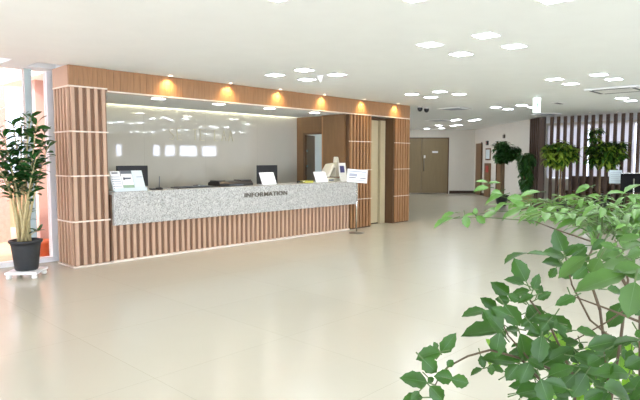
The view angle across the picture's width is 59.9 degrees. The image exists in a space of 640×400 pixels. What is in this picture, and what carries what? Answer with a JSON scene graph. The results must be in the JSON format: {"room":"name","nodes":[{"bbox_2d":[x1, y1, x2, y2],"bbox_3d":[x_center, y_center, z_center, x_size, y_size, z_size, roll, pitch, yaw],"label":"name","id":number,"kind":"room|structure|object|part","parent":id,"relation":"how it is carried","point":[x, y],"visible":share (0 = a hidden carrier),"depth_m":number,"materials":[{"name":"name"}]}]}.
{"room":"hospital interior","nodes":[
{"label":"hospital interior","id":0,"kind":"room"},
{"bbox_2d":[106,103,297,189],"bbox_3d":[-2.382,-0.681,10.765,0.150,2.700,5.300,4,6,44],"label":"wall","id":1,"kind":"structure","parent":0,"point":[137,135],"depth_m":10.65,"materials":[{"name":"white paint"}]},
{"bbox_2d":[169,128,232,140],"bbox_3d":[-2.266,-1.254,10.718,0.010,0.219,1.462,4,6,44],"label":"sign lettering","id":2,"kind":"object","parent":1,"relation":"attached to","point":[170,128],"depth_m":10.68,"materials":[{"name":"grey metal"}]},
{"bbox_2d":[106,93,338,116],"bbox_3d":[-1.760,-1.692,10.062,1.415,0.040,5.125,4,6,44],"label":"ceiling","id":3,"kind":"structure","parent":0,"point":[112,98],"depth_m":9.81,"materials":[{"name":"white paint"}]},
{"bbox_2d":[297,116,321,180],"bbox_3d":[-0.192,-0.639,12.316,0.878,2.388,0.040,4,6,44],"label":"wall","id":4,"kind":"structure","parent":0,"point":[304,124],"depth_m":12.43,"materials":[{"name":"brown wood"}]},
{"bbox_2d":[303,132,321,181],"bbox_3d":[-0.183,-0.480,12.519,0.391,2.040,1.094,-1,4,-14],"label":"door","id":5,"kind":"structure","parent":4,"relation":"in","point":[308,140],"depth_m":12.57,"materials":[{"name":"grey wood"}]},
{"bbox_2d":[322,116,322,169],"bbox_3d":[0.084,-0.612,11.953,0.035,2.388,0.105,4,6,44],"label":"trim","id":6,"kind":"structure","parent":4,"relation":"attached to","point":[322,116],"depth_m":11.87,"materials":[{"name":"brown wood"}]},
{"bbox_2d":[323,114,345,177],"bbox_3d":[0.298,-0.594,11.711,0.610,2.388,0.040,4,6,44],"label":"wall panel","id":7,"kind":"object","parent":4,"relation":"attached to","point":[334,126],"depth_m":11.63,"materials":[{"name":"brown wood"}]},
{"bbox_2d":[298,116,321,181],"bbox_3d":[-0.226,-0.858,13.158,2.250,2.700,1.150,4,6,44],"label":"wall","id":8,"kind":"structure","parent":0,"point":[318,138],"depth_m":13.62,"materials":[{"name":"white paint"}]},
{"bbox_2d":[0,193,639,399],"bbox_3d":[2.075,0.829,10.002,27.300,0.200,29.800,4,6,44],"label":"floor","id":9,"kind":"structure","parent":0,"point":[339,315],"depth_m":5.27,"materials":[{"name":"beige tile"}]},
{"bbox_2d":[4,266,47,278],"bbox_3d":[-3.673,0.912,6.956,0.380,0.084,0.380,0,4,-6],"label":"trolley","id":10,"kind":"object","parent":9,"relation":"on","point":[43,270],"visible":0.83,"depth_m":6.79,"materials":[{"name":"white plastic"}]},
{"bbox_2d":[4,266,47,274],"bbox_3d":[-3.673,0.887,6.954,0.380,0.034,0.380,0,4,-6],"label":"tray","id":11,"kind":"object","parent":10,"relation":"on","point":[40,269],"depth_m":6.83,"materials":[{"name":"white plastic"}]},
{"bbox_2d":[0,111,56,270],"bbox_3d":[-3.656,-0.115,6.847,0.777,1.978,0.650,-2,5,-29],"label":"potted plant","id":12,"kind":"object","parent":10,"relation":"on","point":[25,250],"visible":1,"depth_m":6.81,"materials":[{"name":"green plant"}]},
{"bbox_3d":[-3.673,0.682,6.939,0.390,0.375,0.390,4,6,44],"label":"pot","id":13,"kind":"part","parent":12,"relation":"part of","materials":[{"name":"black plastic"}]},
{"bbox_2d":[0,66,58,267],"bbox_3d":[-6.970,-0.232,4.687,0.160,2.700,9.150,4,6,44],"label":"window","id":14,"kind":"structure","parent":9,"relation":"on","point":[25,73],"depth_m":7.86,"materials":[{"name":"white metal"}]},
{"bbox_3d":[-6.973,1.085,4.781,0.160,0.060,9.140,4,6,44],"label":"sill","id":15,"kind":"part","parent":14,"relation":"part of","materials":[{"name":"white metal"}]},
{"bbox_3d":[-3.957,-0.496,7.856,0.008,2.640,0.190,4,6,44],"label":"pane","id":16,"kind":"part","parent":14,"relation":"part of","materials":[{"name":"clear glass"}]},
{"bbox_2d":[52,64,111,267],"bbox_3d":[-3.306,-0.456,7.713,0.544,2.700,0.530,4,6,44],"label":"pillar","id":17,"kind":"structure","parent":9,"relation":"on","point":[79,92],"depth_m":7.53,"materials":[{"name":"brown wood"}]},
{"bbox_3d":[-3.486,-1.655,7.463,0.506,0.260,0.029,4,6,44],"label":"panel","id":18,"kind":"part","parent":17,"relation":"part of","materials":[{"name":"brown wood"}]},
{"bbox_2d":[109,182,357,262],"bbox_3d":[-1.460,0.225,10.037,1.178,1.000,5.290,4,6,44],"label":"reception desk","id":19,"kind":"object","parent":9,"relation":"on","point":[166,221],"depth_m":9.08,"materials":[{"name":"stone"}]},
{"bbox_2d":[109,177,146,191],"bbox_3d":[-2.780,-0.237,8.044,0.190,0.214,0.500,4,6,44],"label":"brochure holder","id":20,"kind":"object","parent":19,"relation":"on","point":[123,189],"visible":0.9,"depth_m":7.95,"materials":[{"name":"plastic"}]},
{"bbox_2d":[109,171,122,190],"bbox_3d":[-2.900,-0.272,7.917,0.128,0.277,0.145,4,6,44],"label":"leaflet","id":21,"kind":"object","parent":20,"relation":"in","point":[115,175],"visible":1,"depth_m":7.92,"materials":[{"name":"white paper"}]},
{"bbox_2d":[120,171,134,187],"bbox_3d":[-2.785,-0.283,8.035,0.133,0.284,0.165,4,6,44],"label":"leaflet","id":22,"kind":"object","parent":20,"relation":"in","point":[127,180],"visible":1,"depth_m":8.03,"materials":[{"name":"white paper"}]},
{"bbox_2d":[120,171,130,173],"bbox_3d":[-2.822,-0.404,8.061,0.022,0.046,0.165,4,6,44],"label":"print","id":23,"kind":"object","parent":22,"relation":"attached to","point":[121,172],"depth_m":8.06,"materials":[{"name":"grey paper"}]},
{"bbox_2d":[123,185,134,187],"bbox_3d":[-2.750,-0.178,8.009,0.036,0.078,0.165,4,6,44],"label":"print","id":24,"kind":"object","parent":22,"relation":"attached to","point":[125,186],"depth_m":8.01},
{"bbox_2d":[131,170,144,187],"bbox_3d":[-2.669,-0.292,8.159,0.130,0.282,0.165,4,6,44],"label":"leaflet","id":25,"kind":"object","parent":20,"relation":"in","point":[137,176],"visible":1,"depth_m":8.16,"materials":[{"name":"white paper"}]},
{"bbox_2d":[116,165,147,185],"bbox_3d":[-2.956,-0.233,8.767,0.200,0.619,0.520,4,6,44],"label":"monitor","id":26,"kind":"object","parent":19,"relation":"on","point":[144,168],"visible":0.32,"depth_m":8.82,"materials":[{"name":"black plastic"}]},
{"bbox_2d":[149,176,162,189],"bbox_3d":[-2.482,-0.260,8.435,0.120,0.201,0.200,4,6,44],"label":"stand","id":27,"kind":"object","parent":19,"relation":"on","point":[159,187],"visible":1,"depth_m":8.42,"materials":[{"name":"black plastic"}]},
{"bbox_2d":[171,184,217,188],"bbox_3d":[-2.053,-0.226,9.061,0.280,0.042,0.750,4,6,44],"label":"clipboard","id":28,"kind":"object","parent":19,"relation":"on","point":[196,185],"visible":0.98,"depth_m":9.01,"materials":[{"name":"black plastic"}]},
{"bbox_2d":[109,182,329,194],"bbox_3d":[-1.351,-0.238,9.760,0.532,0.035,5.070,4,6,44],"label":"countertop","id":29,"kind":"structure","parent":19,"relation":"on","point":[110,193],"depth_m":9.39,"materials":[{"name":"stone"}]},
{"bbox_2d":[208,179,252,186],"bbox_3d":[-1.546,-0.297,9.630,0.342,0.100,0.720,4,6,44],"label":"printer","id":30,"kind":"object","parent":19,"relation":"on","point":[239,182],"visible":0.92,"depth_m":9.46,"materials":[{"name":"black plastic"}]},
{"bbox_3d":[-1.543,-0.340,9.624,0.210,0.014,0.720,4,6,44],"label":"lid","id":31,"kind":"part","parent":30,"relation":"part of","materials":[{"name":"black plastic"}]},
{"bbox_2d":[256,165,276,183],"bbox_3d":[-1.022,-0.375,10.785,0.460,0.604,0.200,-3,5,-38],"label":"monitor","id":32,"kind":"object","parent":19,"relation":"on","point":[260,168],"visible":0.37,"depth_m":10.73,"materials":[{"name":"black plastic"}]},
{"bbox_2d":[259,172,276,184],"bbox_3d":[-0.951,-0.388,10.024,0.130,0.219,0.340,4,6,44],"label":"card","id":33,"kind":"object","parent":19,"relation":"on","point":[267,178],"visible":1,"depth_m":10.01,"materials":[{"name":"white paper"}]},
{"bbox_2d":[313,172,327,182],"bbox_3d":[0.003,-0.457,11.019,0.130,0.210,0.340,4,6,44],"label":"card","id":34,"kind":"object","parent":19,"relation":"on","point":[319,176],"visible":1,"depth_m":10.99,"materials":[{"name":"white paper"}]},
{"bbox_2d":[322,157,339,181],"bbox_3d":[0.210,-0.635,11.431,0.284,0.508,0.500,4,6,44],"label":"card terminal","id":35,"kind":"object","parent":19,"relation":"on","point":[331,169],"visible":0.71,"depth_m":11.40,"materials":[{"name":"beige plastic"}]},
{"bbox_3d":[0.189,-0.619,11.413,0.220,0.279,0.397,4,6,44],"label":"arm","id":36,"kind":"part","parent":35,"relation":"part of","materials":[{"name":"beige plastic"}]},
{"bbox_2d":[337,163,346,181],"bbox_3d":[0.459,-0.567,11.351,0.140,0.384,0.220,4,6,44],"label":"stand","id":37,"kind":"object","parent":19,"relation":"on","point":[341,166],"visible":0.9,"depth_m":11.33,"materials":[{"name":"white plastic"}]},
{"bbox_2d":[340,166,344,172],"bbox_3d":[0.453,-0.630,11.331,0.027,0.138,0.130,4,6,44],"label":"picture","id":38,"kind":"object","parent":37,"relation":"attached to","point":[342,168],"depth_m":11.34},
{"bbox_2d":[347,169,367,233],"bbox_3d":[0.726,0.019,10.960,0.388,1.274,0.298,2,5,22],"label":"stand","id":39,"kind":"object","parent":9,"relation":"on","point":[353,175],"visible":1,"depth_m":10.94,"materials":[{"name":"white metal"}]},
{"bbox_2d":[346,114,371,228],"bbox_3d":[0.622,-0.608,11.934,0.690,2.383,0.730,4,6,44],"label":"pilaster","id":40,"kind":"object","parent":9,"relation":"on","point":[358,127],"visible":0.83,"depth_m":11.70,"materials":[{"name":"brown wood"}]},
{"bbox_2d":[371,117,384,223],"bbox_3d":[1.183,-0.648,12.482,0.120,2.382,0.820,4,6,44],"label":"door","id":41,"kind":"structure","parent":9,"relation":"on","point":[378,124],"depth_m":12.59,"materials":[{"name":"beige metal"}]},
{"bbox_2d":[393,118,409,222],"bbox_3d":[1.767,-0.680,12.904,0.380,2.383,0.580,4,6,44],"label":"pilaster","id":42,"kind":"object","parent":9,"relation":"on","point":[401,126],"visible":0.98,"depth_m":12.76,"materials":[{"name":"brown wood"}]},
{"bbox_2d":[385,118,393,222],"bbox_3d":[1.538,-0.664,12.694,0.340,2.383,0.034,4,6,44],"label":"trim","id":43,"kind":"structure","parent":42,"relation":"attached to","point":[389,122],"depth_m":12.63,"materials":[{"name":"brown wood"}]},
{"bbox_2d":[491,141,522,205],"bbox_3d":[5.863,-0.844,17.500,0.956,2.032,0.772,-2,5,-20],"label":"tree","id":44,"kind":"object","parent":9,"relation":"on","point":[507,154],"visible":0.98,"depth_m":17.35,"materials":[{"name":"green plant"}]},
{"bbox_3d":[5.750,0.001,17.548,0.424,0.340,0.424,4,6,44],"label":"pot","id":45,"kind":"part","parent":44,"relation":"part of","materials":[{"name":"black plastic"}]},
{"bbox_2d":[400,179,639,399],"bbox_3d":[0.608,0.657,1.442,0.660,1.404,1.578,2,5,25],"label":"shrub","id":46,"kind":"object","parent":9,"relation":"on","point":[591,366],"visible":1,"depth_m":1.06,"materials":[{"name":"green plant"}]},
{"bbox_2d":[517,153,536,208],"bbox_3d":[6.062,-0.563,16.355,0.597,1.642,0.587,-1,4,-16],"label":"tree","id":47,"kind":"object","parent":9,"relation":"on","point":[525,163],"visible":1,"depth_m":16.21,"materials":[{"name":"green plant"}]},
{"bbox_3d":[6.062,0.046,16.398,0.466,0.420,0.466,4,6,44],"label":"pot","id":48,"kind":"part","parent":47,"relation":"part of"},
{"bbox_2d":[529,117,545,207],"bbox_3d":[6.560,-1.124,16.833,0.180,2.690,0.840,0,4,0],"label":"screen","id":49,"kind":"object","parent":9,"relation":"on","point":[537,139],"visible":0.56,"depth_m":16.50,"materials":[{"name":"brown wood"}]},
{"bbox_2d":[540,140,580,211],"bbox_3d":[6.290,-0.595,14.596,1.026,1.965,1.016,0,4,5],"label":"tree","id":50,"kind":"object","parent":9,"relation":"on","point":[558,155],"visible":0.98,"depth_m":14.37,"materials":[{"name":"green plant"}]},
{"bbox_3d":[6.322,0.205,14.655,0.466,0.360,0.466,4,6,44],"label":"pot","id":51,"kind":"part","parent":50,"relation":"part of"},
{"bbox_2d":[548,112,639,211],"bbox_3d":[8.191,-0.990,15.012,3.950,2.690,0.070,4,6,44],"label":"slatted screen","id":52,"kind":"object","parent":9,"relation":"on","point":[623,115],"depth_m":15.59,"materials":[{"name":"brown wood"}]},
{"bbox_2d":[565,176,639,207],"bbox_3d":[9.603,-0.208,16.442,4.400,0.920,0.440,4,6,44],"label":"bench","id":53,"kind":"object","parent":9,"relation":"on","point":[573,177],"visible":0.27,"depth_m":17.50,"materials":[{"name":"brown wood"}]},
{"bbox_3d":[9.724,-0.407,16.555,4.400,0.540,0.090,4,6,44],"label":"backrest","id":54,"kind":"part","parent":53,"relation":"part of","materials":[{"name":"brown wood"}]},
{"bbox_3d":[9.562,-0.165,16.402,4.400,0.080,0.320,4,6,44],"label":"seat","id":55,"kind":"part","parent":53,"relation":"part of","materials":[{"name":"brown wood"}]},
{"bbox_2d":[594,178,610,209],"bbox_3d":[8.019,-0.149,15.656,0.420,0.921,0.450,4,6,44],"label":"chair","id":56,"kind":"object","parent":9,"relation":"on","point":[602,180],"visible":0.42,"depth_m":15.46,"materials":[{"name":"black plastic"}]},
{"bbox_3d":[7.877,-0.428,15.486,0.400,0.340,0.040,4,6,44],"label":"backrest","id":57,"kind":"part","parent":56,"relation":"part of","materials":[{"name":"brown wood"}]},
{"bbox_2d":[581,128,630,206],"bbox_3d":[7.496,-0.762,14.659,1.152,2.288,1.067,1,4,11],"label":"tree","id":58,"kind":"object","parent":9,"relation":"on","point":[608,155],"visible":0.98,"depth_m":14.44,"materials":[{"name":"green plant"}]},
{"bbox_3d":[7.414,0.197,14.756,0.466,0.360,0.466,4,6,44],"label":"pot","id":59,"kind":"part","parent":58,"relation":"part of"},
{"bbox_2d":[609,170,621,210],"bbox_3d":[7.133,-0.123,13.427,0.278,1.196,0.278,-3,5,-37],"label":"sign stand","id":60,"kind":"object","parent":9,"relation":"on","point":[614,175],"visible":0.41,"depth_m":13.39,"materials":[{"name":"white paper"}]},
{"bbox_2d":[620,173,639,208],"bbox_3d":[7.294,-0.068,13.027,0.421,1.144,0.338,3,5,39],"label":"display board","id":61,"kind":"object","parent":9,"relation":"on","point":[627,179],"visible":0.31,"depth_m":12.99,"materials":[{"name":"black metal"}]},
{"bbox_3d":[7.277,-0.396,13.006,0.460,0.450,0.030,0,4,0],"label":"panel","id":62,"kind":"part","parent":61,"relation":"part of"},
{"bbox_2d":[0,0,639,129],"bbox_3d":[2.075,-2.108,9.785,27.300,0.290,29.800,4,6,44],"label":"ceiling","id":63,"kind":"structure","parent":0,"point":[237,42],"depth_m":6.22,"materials":[{"name":"white paint"}]},
{"bbox_2d":[106,69,409,118],"bbox_3d":[-0.455,-1.841,10.302,0.115,0.313,7.280,4,6,44],"label":"fascia beam","id":64,"kind":"structure","parent":63,"relation":"attached to","point":[118,82],"depth_m":9.29,"materials":[{"name":"brown wood"}]},
{"bbox_2d":[266,73,284,76],"bbox_3d":[-0.660,-1.838,8.168,0.224,0.007,0.224,4,6,44],"label":"recessed light","id":65,"kind":"object","parent":63,"relation":"in","point":[273,74],"visible":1,"depth_m":8.19,"materials":[{"name":"white plastic"}]},
{"bbox_2d":[270,0,286,2],"bbox_3d":[-0.324,-1.546,4.219,0.224,0.007,0.224,4,6,44],"label":"recessed light","id":66,"kind":"object","parent":63,"relation":"in","point":[277,1],"visible":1,"depth_m":4.32,"materials":[{"name":"white plastic"}]},
{"bbox_2d":[293,68,315,71],"bbox_3d":[-0.219,-1.805,7.720,0.224,0.007,0.224,4,6,44],"label":"recessed light","id":67,"kind":"object","parent":63,"relation":"in","point":[302,69],"visible":1,"depth_m":7.73,"materials":[{"name":"white plastic"}]},
{"bbox_2d":[295,69,313,71],"bbox_3d":[-0.219,-1.806,7.720,0.200,0.005,0.200,4,6,44],"label":"diffuser","id":68,"kind":"object","parent":67,"relation":"attached to","point":[301,70],"depth_m":7.73,"materials":[{"name":"white plastic"}]},
{"bbox_2d":[297,78,316,80],"bbox_3d":[-0.204,-1.872,8.630,0.224,0.007,0.224,4,6,44],"label":"recessed light","id":69,"kind":"object","parent":63,"relation":"in","point":[302,79],"visible":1,"depth_m":8.61,"materials":[{"name":"white plastic"}]},
{"bbox_2d":[316,75,323,82],"bbox_3d":[0.002,-1.801,8.285,0.120,0.099,0.120,4,6,44],"label":"detector","id":70,"kind":"object","parent":63,"relation":"attached to","point":[320,77],"visible":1,"depth_m":8.26,"materials":[{"name":"white plastic"}]},
{"bbox_2d":[326,73,346,76],"bbox_3d":[0.246,-1.836,8.132,0.224,0.007,0.224,4,6,44],"label":"recessed light","id":71,"kind":"object","parent":63,"relation":"in","point":[333,74],"visible":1,"depth_m":8.10,"materials":[{"name":"white plastic"}]},
{"bbox_2d":[403,0,424,2],"bbox_3d":[0.730,-1.548,4.235,0.224,0.007,0.224,4,6,44],"label":"recessed light","id":72,"kind":"object","parent":63,"relation":"in","point":[409,1],"visible":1,"depth_m":4.32,"materials":[{"name":"white plastic"}]},
{"bbox_2d":[415,41,444,47],"bbox_3d":[1.189,-1.678,5.999,0.224,0.007,0.224,4,6,44],"label":"recessed light","id":73,"kind":"object","parent":63,"relation":"in","point":[427,44],"visible":1,"depth_m":5.98,"materials":[{"name":"white plastic"}]},
{"bbox_2d":[419,42,440,46],"bbox_3d":[1.189,-1.679,5.998,0.200,0.005,0.200,4,6,44],"label":"diffuser","id":74,"kind":"object","parent":73,"relation":"attached to","point":[428,44],"depth_m":5.98,"materials":[{"name":"white plastic"}]},
{"bbox_2d":[425,119,450,121],"bbox_3d":[3.771,-2.535,17.699,0.600,0.022,0.600,4,6,44],"label":"ceiling vent","id":75,"kind":"object","parent":63,"relation":"in","point":[436,120],"visible":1,"depth_m":17.57,"materials":[{"name":"white metal"}]},
{"bbox_2d":[437,107,471,110],"bbox_3d":[3.298,-2.232,13.597,0.600,0.022,0.600,4,6,44],"label":"ceiling vent","id":76,"kind":"object","parent":63,"relation":"in","point":[450,108],"visible":1,"depth_m":13.51,"materials":[{"name":"white metal"}]},
{"bbox_2d":[443,108,465,109],"bbox_3d":[3.298,-2.222,13.598,0.440,0.002,0.440,4,6,44],"label":"grille","id":77,"kind":"object","parent":76,"relation":"attached to","point":[448,108],"depth_m":13.64,"materials":[{"name":"white metal"}]},
{"bbox_2d":[448,51,473,56],"bbox_3d":[1.661,-1.718,6.535,0.224,0.007,0.224,4,6,44],"label":"recessed light","id":78,"kind":"object","parent":63,"relation":"in","point":[464,53],"visible":1,"depth_m":6.54,"materials":[{"name":"white plastic"}]},
{"bbox_2d":[450,52,471,55],"bbox_3d":[1.661,-1.719,6.535,0.200,0.005,0.200,4,6,44],"label":"diffuser","id":79,"kind":"object","parent":78,"relation":"attached to","point":[457,53],"depth_m":6.55,"materials":[{"name":"white plastic"}]},
{"bbox_2d":[470,32,501,38],"bbox_3d":[1.659,-1.645,5.551,0.224,0.007,0.224,4,6,44],"label":"recessed light","id":80,"kind":"object","parent":63,"relation":"in","point":[485,35],"visible":1,"depth_m":5.54,"materials":[{"name":"white plastic"}]},
{"bbox_2d":[474,33,498,38],"bbox_3d":[1.659,-1.646,5.551,0.200,0.005,0.200,4,6,44],"label":"diffuser","id":81,"kind":"object","parent":80,"relation":"attached to","point":[482,35],"depth_m":5.54,"materials":[{"name":"white plastic"}]},
{"bbox_2d":[500,43,528,49],"bbox_3d":[2.131,-1.685,6.087,0.224,0.007,0.224,4,6,44],"label":"recessed light","id":82,"kind":"object","parent":63,"relation":"in","point":[518,45],"visible":1,"depth_m":6.08,"materials":[{"name":"white plastic"}]},
{"bbox_2d":[503,44,525,48],"bbox_3d":[2.131,-1.685,6.087,0.200,0.005,0.200,4,6,44],"label":"diffuser","id":83,"kind":"object","parent":82,"relation":"attached to","point":[512,46],"depth_m":6.08,"materials":[{"name":"white plastic"}]},
{"bbox_2d":[533,96,540,112],"bbox_3d":[4.255,-1.878,10.889,0.140,0.330,0.044,0,4,0],"label":"exit sign","id":84,"kind":"object","parent":63,"relation":"hanging from","point":[536,101],"visible":1,"depth_m":10.87,"materials":[{"name":"white plastic"}]},
{"bbox_2d":[531,113,560,115],"bbox_3d":[6.231,-2.357,15.286,0.600,0.022,0.600,4,6,44],"label":"ceiling vent","id":85,"kind":"object","parent":63,"relation":"in","point":[540,114],"visible":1,"depth_m":15.17,"materials":[{"name":"white metal"}]},
{"bbox_2d":[537,0,569,4],"bbox_3d":[1.811,-1.551,4.281,0.224,0.007,0.224,4,6,44],"label":"recessed light","id":86,"kind":"object","parent":63,"relation":"in","point":[546,2],"visible":1,"depth_m":4.35,"materials":[{"name":"white plastic"}]},
{"bbox_2d":[540,0,565,3],"bbox_3d":[1.811,-1.552,4.281,0.200,0.005,0.200,4,6,44],"label":"diffuser","id":87,"kind":"object","parent":86,"relation":"attached to","point":[542,1],"depth_m":4.35,"materials":[{"name":"white plastic"}]},
{"bbox_2d":[545,78,564,80],"bbox_3d":[3.637,-1.870,8.596,0.224,0.007,0.224,4,6,44],"label":"recessed light","id":88,"kind":"object","parent":63,"relation":"in","point":[550,79],"visible":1,"depth_m":8.61,"materials":[{"name":"white plastic"}]},
{"bbox_2d":[562,82,579,84],"bbox_3d":[4.121,-1.908,9.115,0.224,0.007,0.224,4,6,44],"label":"recessed light","id":89,"kind":"object","parent":63,"relation":"in","point":[573,83],"visible":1,"depth_m":9.07,"materials":[{"name":"white plastic"}]},
{"bbox_2d":[588,73,608,76],"bbox_3d":[4.090,-1.836,8.137,0.224,0.007,0.224,4,6,44],"label":"recessed light","id":90,"kind":"object","parent":63,"relation":"in","point":[598,74],"visible":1,"depth_m":8.10,"materials":[{"name":"white plastic"}]},
{"bbox_2d":[584,85,639,94],"bbox_3d":[5.271,-1.950,9.854,0.840,0.032,0.840,4,6,44],"label":"ceiling vent","id":91,"kind":"object","parent":63,"relation":"in","point":[631,88],"visible":1,"depth_m":9.77,"materials":[{"name":"white metal"}]},
{"bbox_2d":[604,78,623,80],"bbox_3d":[4.553,-1.870,8.599,0.224,0.007,0.224,4,6,44],"label":"recessed light","id":92,"kind":"object","parent":63,"relation":"in","point":[610,79],"visible":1,"depth_m":8.61,"materials":[{"name":"white plastic"}]},
{"bbox_2d":[410,130,474,192],"bbox_3d":[2.775,-1.632,23.644,7.550,2.700,0.200,0,4,0],"label":"wall","id":93,"kind":"structure","parent":0,"point":[461,142],"depth_m":23.52,"materials":[{"name":"white paint"}]},
{"bbox_2d":[409,138,448,192],"bbox_3d":[4.580,-1.462,23.572,1.760,2.370,0.168,0,4,0],"label":"door","id":94,"kind":"structure","parent":93,"relation":"in","point":[428,171],"depth_m":23.57,"materials":[{"name":"brown wood"}]},
{"bbox_3d":[4.580,-1.464,23.601,1.760,2.370,0.110,0,4,0],"label":"frame","id":95,"kind":"part","parent":94,"relation":"part of","materials":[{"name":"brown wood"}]},
{"bbox_2d":[449,191,473,192],"bbox_3d":[6.025,-0.338,23.631,1.050,0.120,0.014,0,4,0],"label":"baseboard","id":96,"kind":"structure","parent":93,"relation":"attached to","point":[449,191],"depth_m":23.62,"materials":[{"name":"brown wood"}]},
{"bbox_2d":[474,119,529,196],"bbox_3d":[6.625,-1.398,20.478,0.150,2.700,6.450,0,4,0],"label":"wall","id":97,"kind":"structure","parent":0,"point":[516,133],"depth_m":19.39,"materials":[{"name":"white paint"}]},
{"bbox_2d":[475,142,482,194],"bbox_3d":[6.519,-1.290,22.817,0.058,2.140,0.900,0,4,0],"label":"door","id":98,"kind":"structure","parent":97,"relation":"in","point":[479,147],"depth_m":22.83,"materials":[{"name":"brown wood"}]},
{"bbox_3d":[6.505,-1.260,22.403,0.030,2.140,0.070,0,4,0],"label":"frame","id":99,"kind":"part","parent":98,"relation":"part of","materials":[{"name":"brown wood"}]},
{"bbox_2d":[484,163,490,196],"bbox_3d":[6.509,-0.779,21.601,0.074,1.300,0.640,0,4,0],"label":"cabinet","id":100,"kind":"object","parent":97,"relation":"attached to","point":[487,166],"visible":0.89,"depth_m":21.47,"materials":[{"name":"brown wood"}]},
{"bbox_2d":[485,148,490,159],"bbox_3d":[6.530,-1.780,21.578,0.030,0.460,0.600,0,4,0],"label":"notice board","id":101,"kind":"object","parent":97,"relation":"attached to","point":[488,150],"visible":1,"depth_m":21.47,"materials":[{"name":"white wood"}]},
{"bbox_2d":[495,142,504,190],"bbox_3d":[6.524,-1.070,20.106,0.048,2.100,0.860,0,4,0],"label":"door","id":102,"kind":"structure","parent":97,"relation":"in","point":[498,166],"depth_m":20.27,"materials":[{"name":"brown wood"}]},
{"bbox_3d":[6.524,-1.100,20.505,0.048,2.100,0.060,0,4,0],"label":"frame","id":103,"kind":"part","parent":102,"relation":"part of","materials":[{"name":"brown wood"}]},
{"bbox_2d":[544,120,636,200],"bbox_3d":[13.505,-0.940,14.278,16.250,2.700,0.150,4,6,44],"label":"wall","id":104,"kind":"structure","parent":0,"point":[619,121],"depth_m":19.33,"materials":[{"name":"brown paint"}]},
{"bbox_2d":[546,122,639,177],"bbox_3d":[12.520,-1.365,15.136,12.600,1.820,0.110,4,6,44],"label":"window","id":105,"kind":"structure","parent":104,"relation":"in","point":[627,123],"depth_m":18.55,"materials":[{"name":"white glass"}]},
{"bbox_2d":[547,124,587,177],"bbox_3d":[8.435,-1.657,18.956,1.320,1.800,0.004,4,6,44],"label":"blind","id":106,"kind":"object","parent":105,"relation":"attached to","point":[582,125],"depth_m":18.87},
{"bbox_2d":[589,122,634,176],"bbox_3d":[9.447,-1.586,17.991,1.320,1.800,0.004,4,6,44],"label":"blind","id":107,"kind":"object","parent":105,"relation":"attached to","point":[604,124],"depth_m":17.81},
{"label":"outside","id":108,"kind":"structure","parent":0,"visible":0},
{"bbox_2d":[0,227,40,261],"bbox_3d":[1.191,0.883,10.021,36.000,0.230,44.000,4,6,44],"label":"ground","id":109,"kind":"structure","parent":108,"point":[5,249],"depth_m":9.25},
{"bbox_2d":[0,68,10,242],"bbox_3d":[-8.936,-0.810,6.675,0.200,3.640,9.360,4,6,44],"label":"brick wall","id":110,"kind":"structure","parent":109,"relation":"on","point":[5,230],"depth_m":9.98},
{"bbox_2d":[9,178,25,226],"bbox_3d":[-5.474,-0.111,13.840,0.200,1.190,5.400,4,6,44],"label":"wall","id":111,"kind":"structure","parent":109,"relation":"on","point":[12,223],"depth_m":12.31,"materials":[{"name":"beige paint"}]},
{"bbox_2d":[31,80,48,238],"bbox_3d":[-4.506,-0.975,8.915,0.300,3.640,0.190,4,6,44],"label":"pillar","id":112,"kind":"structure","parent":109,"relation":"on","point":[37,85],"depth_m":8.83,"materials":[{"name":"paint"}]},
{"bbox_2d":[40,239,49,256],"bbox_3d":[-4.281,0.744,8.653,0.270,0.250,0.270,4,6,44],"label":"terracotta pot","id":113,"kind":"object","parent":109,"relation":"on","point":[44,250],"visible":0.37,"depth_m":8.56,"materials":[{"name":"ceramic"}]}
]}

